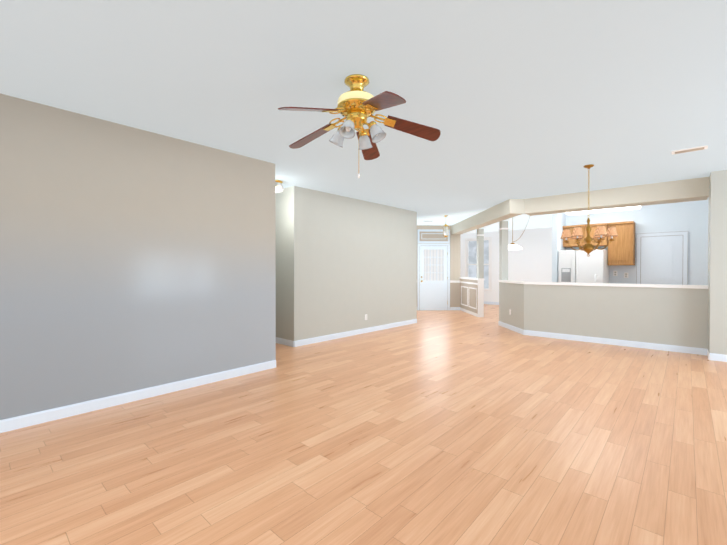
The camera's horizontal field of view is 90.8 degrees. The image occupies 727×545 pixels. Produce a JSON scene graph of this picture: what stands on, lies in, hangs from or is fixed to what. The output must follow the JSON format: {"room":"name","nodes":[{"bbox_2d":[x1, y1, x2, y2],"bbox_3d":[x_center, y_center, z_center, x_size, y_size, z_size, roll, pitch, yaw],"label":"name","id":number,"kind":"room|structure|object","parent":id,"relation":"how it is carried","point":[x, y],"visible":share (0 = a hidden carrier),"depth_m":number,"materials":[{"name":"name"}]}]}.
{"room":"empty living room","nodes":[
{"label":"empty living room","id":0,"kind":"room"},
{"bbox_2d":[0,93,275,432],"bbox_3d":[-3.674,-0.068,2.201,0.134,2.760,7.280,0,1,42],"label":"wall","id":1,"kind":"structure","parent":0,"point":[136,264],"depth_m":3.54,"materials":[{"name":"beige paint"}]},
{"bbox_2d":[275,187,293,346],"bbox_3d":[-2.018,-0.109,6.962,2.330,2.760,0.134,0,1,42],"label":"wall","id":2,"kind":"structure","parent":0,"point":[282,234],"depth_m":6.36,"materials":[{"name":"beige paint"}]},
{"bbox_2d":[290,186,416,346],"bbox_3d":[0.029,-0.114,7.569,0.134,2.760,3.750,0,1,42],"label":"wall","id":3,"kind":"structure","parent":0,"point":[353,261],"depth_m":7.11,"materials":[{"name":"beige paint"}]},
{"bbox_2d":[0,304,726,544],"bbox_3d":[1.626,1.307,5.660,12.500,0.050,19.500,0,1,42],"label":"floor","id":4,"kind":"structure","parent":0,"point":[444,427],"depth_m":2.61,"materials":[{"name":"laminate"}]},
{"bbox_2d":[558,249,608,282],"bbox_3d":[5.059,0.365,8.255,0.875,1.750,0.815,0,1,42],"label":"refrigerator","id":5,"kind":"object","parent":4,"relation":"on","point":[577,266],"visible":0.42,"depth_m":7.97,"materials":[{"name":"metal"}]},
{"bbox_2d":[0,0,726,233],"bbox_3d":[1.626,-1.503,5.636,12.500,0.050,19.500,0,1,42],"label":"ceiling","id":6,"kind":"structure","parent":0,"point":[518,99],"depth_m":2.76,"materials":[{"name":"white paint"}]},
{"bbox_2d":[275,180,283,192],"bbox_3d":[-1.414,-1.389,5.816,0.230,0.179,0.230,0,1,42],"label":"hall ceiling light","id":7,"kind":"object","parent":6,"relation":"attached to","point":[279,188],"visible":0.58,"depth_m":5.74,"materials":[{"name":"white glass"}]},
{"bbox_2d":[278,74,440,177],"bbox_3d":[-0.086,-1.082,2.706,1.229,0.739,1.216,0,1,42],"label":"ceiling fan","id":8,"kind":"object","parent":6,"relation":"hanging from","point":[357,106],"visible":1,"depth_m":2.67,"materials":[{"name":"brown wood"}]},
{"bbox_2d":[443,215,448,236],"bbox_3d":[2.188,-1.221,9.534,0.176,0.579,0.152,0,1,42],"label":"lantern","id":9,"kind":"object","parent":6,"relation":"hanging from","point":[445,229],"visible":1,"depth_m":9.48,"materials":[{"name":"white glass"}]},
{"bbox_2d":[508,217,529,249],"bbox_3d":[3.949,-1.052,9.221,0.690,0.911,0.470,0,1,42],"label":"pendant light","id":10,"kind":"object","parent":6,"relation":"hanging from","point":[512,246],"visible":0.77,"depth_m":9.19,"materials":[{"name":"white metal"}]},
{"bbox_2d":[561,164,617,256],"bbox_3d":[3.103,-0.845,4.942,0.661,1.251,0.645,0,1,42],"label":"chandelier","id":11,"kind":"object","parent":6,"relation":"hanging from","point":[601,232],"visible":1,"depth_m":4.90,"materials":[{"name":"gold metal"}]},
{"bbox_2d":[566,206,640,214],"bbox_3d":[4.955,-1.388,7.480,1.310,0.208,0.500,0,1,42],"label":"fluorescent light","id":12,"kind":"object","parent":6,"relation":"attached to","point":[604,210],"visible":0.12,"depth_m":7.42,"materials":[{"name":"white plastic"}]},
{"bbox_2d":[671,145,707,154],"bbox_3d":[3.883,-1.458,4.273,0.320,0.016,0.140,0,1,42],"label":"ceiling vent","id":13,"kind":"object","parent":6,"relation":"in","point":[690,149],"visible":1,"depth_m":4.25,"materials":[{"name":"white metal"}]},
{"bbox_2d":[417,225,460,309],"bbox_3d":[1.808,-0.150,11.703,2.700,2.760,0.140,0,0,-1],"label":"wall","id":14,"kind":"structure","parent":0,"point":[454,243],"depth_m":11.68,"materials":[{"name":"painted drywall"}]},
{"bbox_2d":[417,229,449,309],"bbox_3d":[2.280,-0.084,11.624,1.072,2.630,0.081,0,0,-1],"label":"door unit","id":15,"kind":"structure","parent":14,"relation":"in","point":[433,276],"depth_m":11.65,"materials":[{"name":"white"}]},
{"bbox_2d":[459,277,483,316],"bbox_3d":[3.245,0.698,10.830,0.190,1.080,1.730,0,0,-1],"label":"wall","id":16,"kind":"structure","parent":0,"point":[471,296],"depth_m":10.49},
{"bbox_2d":[476,229,483,277],"bbox_3d":[3.274,-0.528,10.060,0.174,1.385,0.174,0,0,-1],"label":"wall column","id":17,"kind":"structure","parent":0,"point":[480,253],"depth_m":9.99,"materials":[{"name":"beige paint"}]},
{"bbox_2d":[451,205,522,234],"bbox_3d":[3.304,-1.365,9.740,3.246,0.295,2.678,0,1,42],"label":"soffit","id":18,"kind":"structure","parent":0,"point":[497,213],"depth_m":8.89,"materials":[{"name":"beige paint"}]},
{"bbox_2d":[499,221,508,279],"bbox_3d":[3.313,-0.515,8.470,0.174,1.385,0.174,0,0,-1],"label":"column","id":19,"kind":"structure","parent":0,"point":[503,249],"depth_m":8.40,"materials":[{"name":"beige paint"}]},
{"bbox_2d":[460,227,551,304],"bbox_3d":[4.868,-0.167,13.638,6.600,2.760,0.134,0,1,42],"label":"wall","id":20,"kind":"structure","parent":0,"point":[530,260],"depth_m":12.82,"materials":[{"name":"white paint"}]},
{"bbox_2d":[465,237,491,290],"bbox_3d":[4.464,-0.324,13.957,1.130,2.070,0.120,0,1,42],"label":"nook window","id":21,"kind":"structure","parent":20,"relation":"in","point":[471,269],"depth_m":14.02,"materials":[{"name":"white glass"}]},
{"bbox_2d":[507,199,526,216],"bbox_3d":[3.108,-1.344,7.263,0.218,0.295,0.180,0,1,42],"label":"soffit","id":22,"kind":"structure","parent":0,"point":[514,206],"depth_m":7.27,"materials":[{"name":"beige paint"}]},
{"bbox_2d":[552,213,565,281],"bbox_3d":[5.833,-0.134,9.865,0.110,2.760,4.200,0,1,42],"label":"wall","id":23,"kind":"structure","parent":0,"point":[558,221],"depth_m":8.32,"materials":[{"name":"white paint"}]},
{"bbox_2d":[498,280,707,354],"bbox_3d":[4.020,0.733,6.773,3.587,1.080,0.300,0,1,42],"label":"wall","id":24,"kind":"structure","parent":0,"point":[668,317],"depth_m":6.34,"materials":[{"name":"beige paint"}]},
{"bbox_2d":[523,177,708,215],"bbox_3d":[4.433,-1.338,6.562,2.714,0.295,0.503,0,1,42],"label":"soffit","id":25,"kind":"structure","parent":0,"point":[694,189],"depth_m":6.25,"materials":[{"name":"beige paint"}]},
{"bbox_2d":[566,198,707,284],"bbox_3d":[7.195,-0.109,6.964,5.800,2.760,0.120,0,1,42],"label":"wall","id":26,"kind":"structure","parent":0,"point":[691,217],"depth_m":7.55,"materials":[{"name":"white paint"}]},
{"bbox_2d":[563,223,607,247],"bbox_3d":[5.219,-0.862,8.426,0.890,0.500,0.350,0,1,42],"label":"upper cabinet","id":27,"kind":"object","parent":26,"relation":"attached to","point":[604,242],"visible":0.54,"depth_m":8.30,"materials":[{"name":"brown wood"}]},
{"bbox_2d":[613,271,627,277],"bbox_3d":[5.822,0.041,8.117,0.280,0.160,0.010,0,1,42],"label":"electrical outlets","id":28,"kind":"object","parent":26,"relation":"attached to","point":[615,274],"visible":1,"depth_m":8.12,"materials":[{"name":"white plastic"}]},
{"bbox_2d":[608,221,634,265],"bbox_3d":[5.728,-0.633,7.965,0.465,0.950,0.354,0,1,42],"label":"upper cabinet","id":29,"kind":"object","parent":26,"relation":"attached to","point":[621,249],"visible":0.88,"depth_m":7.83,"materials":[{"name":"brown wood"}]},
{"bbox_2d":[636,231,687,284],"bbox_3d":[6.318,0.207,7.615,0.842,2.116,0.090,0,1,42],"label":"kitchen door","id":30,"kind":"structure","parent":26,"relation":"in","point":[661,257],"depth_m":7.61,"materials":[{"name":"paint"}]},
{"bbox_2d":[707,170,726,361],"bbox_3d":[6.497,-0.087,4.352,3.334,2.760,0.554,0,1,42],"label":"wall","id":31,"kind":"structure","parent":0,"point":[717,275],"depth_m":5.21,"materials":[{"name":"beige paint"}]}
]}

